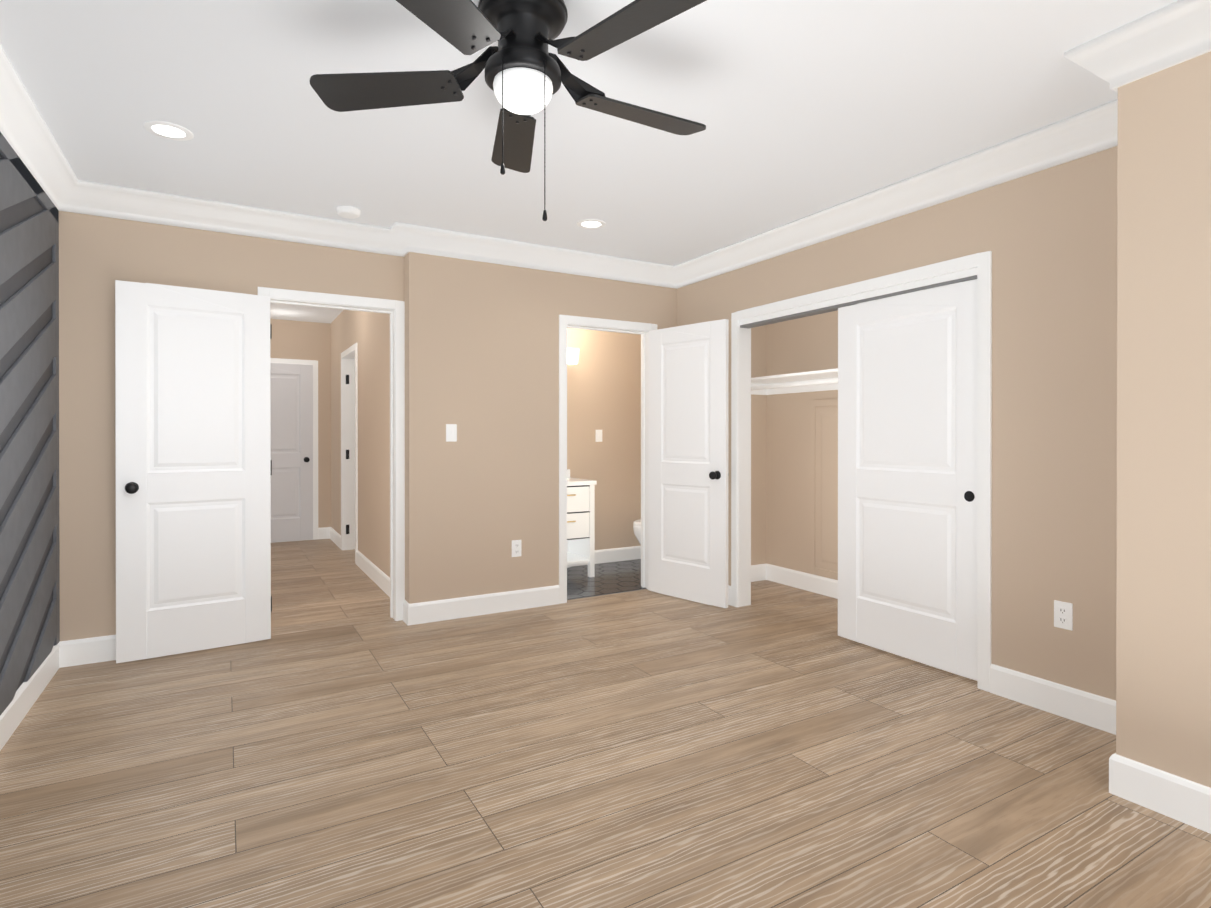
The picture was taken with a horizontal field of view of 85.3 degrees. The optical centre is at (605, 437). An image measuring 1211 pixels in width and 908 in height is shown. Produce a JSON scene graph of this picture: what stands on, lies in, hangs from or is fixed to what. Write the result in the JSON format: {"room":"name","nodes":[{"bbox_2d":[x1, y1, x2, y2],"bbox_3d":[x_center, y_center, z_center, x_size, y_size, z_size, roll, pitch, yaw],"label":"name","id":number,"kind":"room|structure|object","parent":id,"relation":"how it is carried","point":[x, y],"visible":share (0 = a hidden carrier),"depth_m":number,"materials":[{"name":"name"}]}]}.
{"room":"empty bedroom","nodes":[
{"label":"empty bedroom","id":0,"kind":"room"},
{"bbox_2d":[0,154,52,690],"bbox_3d":[-2.413,-0.059,2.511,0.120,2.550,10.240,0,0,-30],"label":"wall","id":1,"kind":"structure","parent":0,"point":[13,215],"depth_m":2.92,"materials":[{"name":"black paint"}]},
{"bbox_2d":[0,132,59,714],"bbox_3d":[-1.368,-0.052,0.841,0.014,2.279,6.062,0,0,-30],"label":"accent wall slats","id":2,"kind":"object","parent":1,"relation":"attached to","point":[23,244],"visible":1,"depth_m":2.92,"materials":[{"name":"black wood"}]},
{"bbox_2d":[0,641,60,750],"bbox_3d":[-1.367,1.153,0.844,0.015,0.135,6.060,0,0,-30],"label":"baseboard","id":3,"kind":"structure","parent":1,"relation":"attached to","point":[27,694],"depth_m":2.90,"materials":[{"name":"white wood"}]},
{"bbox_2d":[59,211,403,640],"bbox_3d":[-2.145,-0.064,3.962,1.800,2.550,0.120,0,0,-30],"label":"wall","id":4,"kind":"structure","parent":0,"point":[99,256],"depth_m":3.56,"materials":[{"name":"beige paint"}]},
{"bbox_2d":[61,635,115,667],"bbox_3d":[-2.470,1.144,3.699,0.910,0.135,0.015,0,0,-30],"label":"baseboard","id":5,"kind":"structure","parent":4,"relation":"attached to","point":[68,653],"depth_m":3.52,"materials":[{"name":"white wood"}]},
{"bbox_2d":[115,280,271,662],"bbox_3d":[-2.300,0.182,3.713,0.751,2.039,0.175,0,0,-35],"label":"hall door","id":6,"kind":"structure","parent":4,"relation":"in","point":[193,465],"depth_m":3.68,"materials":[{"name":"white wood"}]},
{"bbox_2d":[258,287,404,620],"bbox_3d":[-1.738,0.155,4.198,0.860,2.116,0.152,0,0,-30],"label":"door frame","id":7,"kind":"structure","parent":4,"relation":"attached to","point":[395,309],"depth_m":4.33,"materials":[{"name":"white wood"}]},
{"bbox_2d":[270,319,330,527],"bbox_3d":[-2.845,-0.076,8.110,4.750,2.550,0.120,0,0,-30],"label":"wall","id":8,"kind":"structure","parent":0,"point":[300,340],"depth_m":7.74,"materials":[{"name":"beige paint"}]},
{"bbox_2d":[270,363,312,541],"bbox_3d":[-3.733,0.174,7.448,0.771,2.034,0.105,0,0,-30],"label":"door","id":9,"kind":"structure","parent":8,"relation":"in","point":[291,400],"depth_m":7.55,"materials":[{"name":"white wood"}]},
{"bbox_2d":[270,358,317,542],"bbox_3d":[-3.759,0.151,7.504,0.880,2.106,0.019,0,0,-30],"label":"door frame","id":10,"kind":"structure","parent":8,"relation":"attached to","point":[314,363],"depth_m":7.70,"materials":[{"name":"white wood"}]},
{"bbox_2d":[331,310,389,576],"bbox_3d":[-2.251,-0.070,6.178,0.120,2.550,3.820,0,0,-30],"label":"wall","id":11,"kind":"structure","parent":0,"point":[368,333],"depth_m":5.75,"materials":[{"name":"beige paint"}]},
{"bbox_2d":[318,527,340,548],"bbox_3d":[-3.100,1.133,7.388,0.140,0.135,0.880,0,0,-30],"label":"baseboard","id":12,"kind":"structure","parent":11,"relation":"attached to","point":[332,534],"depth_m":7.72,"materials":[{"name":"white wood"}]},
{"bbox_2d":[341,343,357,563],"bbox_3d":[-2.531,0.153,6.663,0.152,2.104,0.940,0,0,-30],"label":"door frame","id":13,"kind":"structure","parent":11,"relation":"attached to","point":[349,448],"depth_m":7.00,"materials":[{"name":"white wood"}]},
{"bbox_2d":[356,550,389,596],"bbox_3d":[-1.852,1.140,5.360,0.015,0.135,2.000,0,0,-30],"label":"baseboard","id":14,"kind":"structure","parent":11,"relation":"attached to","point":[373,572],"depth_m":5.50,"materials":[{"name":"white wood"}]},
{"bbox_2d":[404,252,676,603],"bbox_3d":[-0.358,-0.067,4.917,2.250,2.550,0.260,0,0,-30],"label":"wall","id":15,"kind":"structure","parent":0,"point":[482,363],"depth_m":4.50,"materials":[{"name":"beige paint"}]},
{"bbox_2d":[446,424,456,441],"bbox_3d":[-1.024,-0.030,4.372,0.072,0.116,0.014,0,0,-30],"label":"bedroom light switch","id":16,"kind":"object","parent":15,"relation":"attached to","point":[451,432],"visible":1,"depth_m":4.37,"materials":[{"name":"white plastic"}]},
{"bbox_2d":[403,585,559,625],"bbox_3d":[-0.841,1.142,4.562,1.085,0.135,0.155,0,0,-30],"label":"baseboard","id":17,"kind":"structure","parent":15,"relation":"attached to","point":[444,609],"depth_m":4.46,"materials":[{"name":"white wood"}]},
{"bbox_2d":[512,540,520,556],"bbox_3d":[-0.623,0.779,4.610,0.072,0.116,0.010,0,0,-30],"label":"electrical outlet","id":18,"kind":"object","parent":15,"relation":"attached to","point":[516,548],"visible":1,"depth_m":4.60,"materials":[{"name":"white plastic"}]},
{"bbox_2d":[559,315,656,603],"bbox_3d":[0.002,0.158,5.045,0.860,2.106,0.152,0,0,-30],"label":"door frame","id":19,"kind":"structure","parent":15,"relation":"attached to","point":[596,324],"depth_m":4.91,"materials":[{"name":"white wood"}]},
{"bbox_2d":[648,319,728,607],"bbox_3d":[0.596,0.184,4.880,0.175,2.029,0.751,0,0,-43],"label":"bathroom door","id":20,"kind":"structure","parent":15,"relation":"in","point":[688,474],"depth_m":4.83,"materials":[{"name":"white wood"}]},
{"bbox_2d":[0,0,1177,323],"bbox_3d":[-0.307,-1.388,3.729,4.990,0.100,10.240,0,0,-30],"label":"ceiling","id":21,"kind":"structure","parent":0,"point":[800,108],"depth_m":2.67,"materials":[{"name":"white paint"}]},
{"bbox_2d":[143,121,193,140],"bbox_3d":[-1.902,-1.333,2.862,0.184,0.004,0.184,0,0,-30],"label":"recessed light","id":22,"kind":"object","parent":21,"relation":"in","point":[170,130],"visible":1,"depth_m":2.85,"materials":[{"name":"white plastic"}]},
{"bbox_2d":[336,206,360,218],"bbox_3d":[-1.512,-1.321,3.863,0.136,0.036,0.136,0,0,-30],"label":"smoke detector","id":23,"kind":"object","parent":21,"relation":"attached to","point":[349,212],"visible":1,"depth_m":3.82,"materials":[{"name":"white plastic"}]},
{"bbox_2d":[310,0,706,220],"bbox_3d":[-0.212,-0.985,2.047,1.243,0.696,1.300,0,0,-30],"label":"fan","id":24,"kind":"object","parent":21,"relation":"hanging from","point":[527,73],"visible":1,"depth_m":1.98,"materials":[{"name":"black metal"}]},
{"bbox_2d":[577,219,605,228],"bbox_3d":[-0.089,-1.337,4.121,0.184,0.004,0.184,0,0,-30],"label":"recessed light","id":25,"kind":"object","parent":21,"relation":"in","point":[588,223],"visible":1,"depth_m":4.11,"materials":[{"name":"white plastic"}]},
{"bbox_2d":[567,328,640,549],"bbox_3d":[-0.509,-0.070,6.054,2.770,2.550,0.120,0,0,-30],"label":"wall","id":26,"kind":"structure","parent":0,"point":[604,384],"depth_m":6.30,"materials":[{"name":"beige paint"}]},
{"bbox_2d":[567,348,578,364],"bbox_3d":[-0.484,-0.745,5.920,0.600,0.160,0.135,0,0,-30],"label":"sconce","id":27,"kind":"object","parent":26,"relation":"attached to","point":[572,355],"visible":0.38,"depth_m":5.97,"materials":[{"name":"white"}]},
{"bbox_2d":[596,430,601,441],"bbox_3d":[-0.060,-0.016,6.237,0.072,0.116,0.014,0,0,-30],"label":"bathroom light switch","id":28,"kind":"object","parent":26,"relation":"attached to","point":[598,435],"visible":1,"depth_m":6.24,"materials":[{"name":"white plastic"}]},
{"bbox_2d":[570,546,640,566],"bbox_3d":[-0.475,1.138,6.000,2.770,0.135,0.015,0,0,-30],"label":"baseboard","id":29,"kind":"structure","parent":26,"relation":"attached to","point":[617,554],"depth_m":6.32,"materials":[{"name":"white wood"}]},
{"bbox_2d":[0,539,1210,907],"bbox_3d":[-0.307,1.262,3.736,4.990,0.100,10.240,0,0,-30],"label":"floor","id":30,"kind":"structure","parent":0,"point":[340,739],"depth_m":2.37,"materials":[{"name":"brown wood"}]},
{"bbox_2d":[569,586,643,599],"bbox_3d":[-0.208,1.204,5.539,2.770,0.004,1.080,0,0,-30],"label":"threshold","id":31,"kind":"object","parent":30,"relation":"on","point":[607,594],"depth_m":5.04,"materials":[{"name":"grey"}]},
{"bbox_2d":[567,559,646,599],"bbox_3d":[-0.208,1.200,5.539,2.770,0.004,1.080,0,0,-30],"label":"floor","id":32,"kind":"structure","parent":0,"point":[616,577],"depth_m":5.54,"materials":[{"name":"grey tile"}]},
{"bbox_2d":[567,469,596,576],"bbox_3d":[-0.425,0.727,5.727,0.509,0.942,0.529,0,0,-30],"label":"bathroom vanity","id":33,"kind":"object","parent":32,"relation":"on","point":[580,521],"visible":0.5,"depth_m":5.60,"materials":[{"name":"white wood"}]},
{"bbox_2d":[633,519,640,544],"bbox_3d":[0.589,0.806,6.162,0.742,0.782,0.420,0,0,-30],"label":"toilet","id":34,"kind":"object","parent":32,"relation":"on","point":[637,527],"visible":0.1,"depth_m":5.97,"materials":[{"name":"white ceramic"}]},
{"bbox_2d":[751,325,765,564],"bbox_3d":[1.024,-0.068,5.475,0.700,2.550,0.160,0,0,-30],"label":"wall","id":35,"kind":"structure","parent":0,"point":[758,455],"depth_m":5.54,"materials":[{"name":"beige paint"}]},
{"bbox_2d":[766,310,837,579],"bbox_3d":[1.097,-0.070,6.165,0.120,2.550,7.440,0,0,-30],"label":"wall","id":36,"kind":"structure","parent":0,"point":[806,344],"depth_m":5.33,"materials":[{"name":"beige paint"}]},
{"bbox_2d":[751,368,837,394],"bbox_3d":[1.810,-0.410,4.369,0.452,0.110,2.544,0,0,-30],"label":"closet shelf","id":37,"kind":"object","parent":36,"relation":"attached to","point":[818,380],"visible":0.1,"depth_m":5.03,"materials":[{"name":"white wood"}]},
{"bbox_2d":[809,398,837,579],"bbox_3d":[1.794,0.388,4.833,0.016,1.363,0.755,0,0,-30],"label":"access panel","id":38,"kind":"object","parent":36,"relation":"attached to","point":[823,487],"visible":0.46,"depth_m":5.03,"materials":[{"name":"beige paint"}]},
{"bbox_2d":[677,146,1117,699],"bbox_3d":[1.441,-0.064,3.937,0.120,2.550,3.240,0,0,-30],"label":"wall","id":39,"kind":"structure","parent":0,"point":[1047,237],"depth_m":2.94,"materials":[{"name":"beige paint"}]},
{"bbox_2d":[728,585,730,604],"bbox_3d":[0.660,1.141,4.970,0.200,0.135,0.675,0,0,-30],"label":"baseboard","id":40,"kind":"structure","parent":39,"relation":"attached to","point":[729,595],"depth_m":4.74,"materials":[{"name":"white wood"}]},
{"bbox_2d":[751,563,837,598],"bbox_3d":[1.701,1.143,4.311,0.700,0.135,2.540,0,0,-30],"label":"baseboard","id":41,"kind":"structure","parent":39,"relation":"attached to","point":[821,585],"depth_m":5.28,"materials":[{"name":"white wood"}]},
{"bbox_2d":[740,275,976,328],"bbox_3d":[1.424,-0.786,3.951,0.083,0.015,1.721,0,0,-30],"label":"door track","id":42,"kind":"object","parent":39,"relation":"attached to","point":[796,316],"depth_m":3.97,"materials":[{"name":"grey metal"}]},
{"bbox_2d":[731,251,991,691],"bbox_3d":[1.423,0.161,3.953,0.136,2.106,1.845,0,0,-30],"label":"trim","id":43,"kind":"structure","parent":39,"relation":"attached to","point":[979,265],"depth_m":3.60,"materials":[{"name":"white wood"}]},
{"bbox_2d":[838,279,976,680],"bbox_3d":[1.628,0.208,3.571,0.038,1.968,0.875,0,0,-30],"label":"closet door","id":44,"kind":"structure","parent":39,"relation":"in","point":[907,475],"depth_m":3.52,"materials":[{"name":"white wood"}]},
{"bbox_2d":[1054,600,1072,630],"bbox_3d":[1.992,0.774,2.860,0.010,0.116,0.072,0,0,-30],"label":"electrical outlet","id":45,"kind":"object","parent":39,"relation":"attached to","point":[1063,615],"visible":1,"depth_m":2.85,"materials":[{"name":"white plastic"}]},
{"bbox_2d":[1116,52,1210,787],"bbox_3d":[3.082,-0.056,1.397,1.470,2.550,2.800,0,0,-30],"label":"wall","id":46,"kind":"structure","parent":0,"point":[1163,663],"depth_m":2.12,"materials":[{"name":"beige paint"}]},
{"bbox_2d":[0,0,1210,288],"bbox_3d":[0.326,-1.261,1.819,3.930,0.143,6.060,0,0,-30],"label":"crown molding","id":47,"kind":"structure","parent":46,"relation":"attached to","point":[1162,38],"depth_m":3.50,"materials":[{"name":"white wood"}]},
{"bbox_2d":[990,664,1210,833],"bbox_3d":[2.458,1.151,1.524,0.545,0.135,3.400,0,0,-30],"label":"baseboard","id":48,"kind":"structure","parent":46,"relation":"attached to","point":[1181,799],"depth_m":2.23,"materials":[{"name":"white wood"}]}
]}

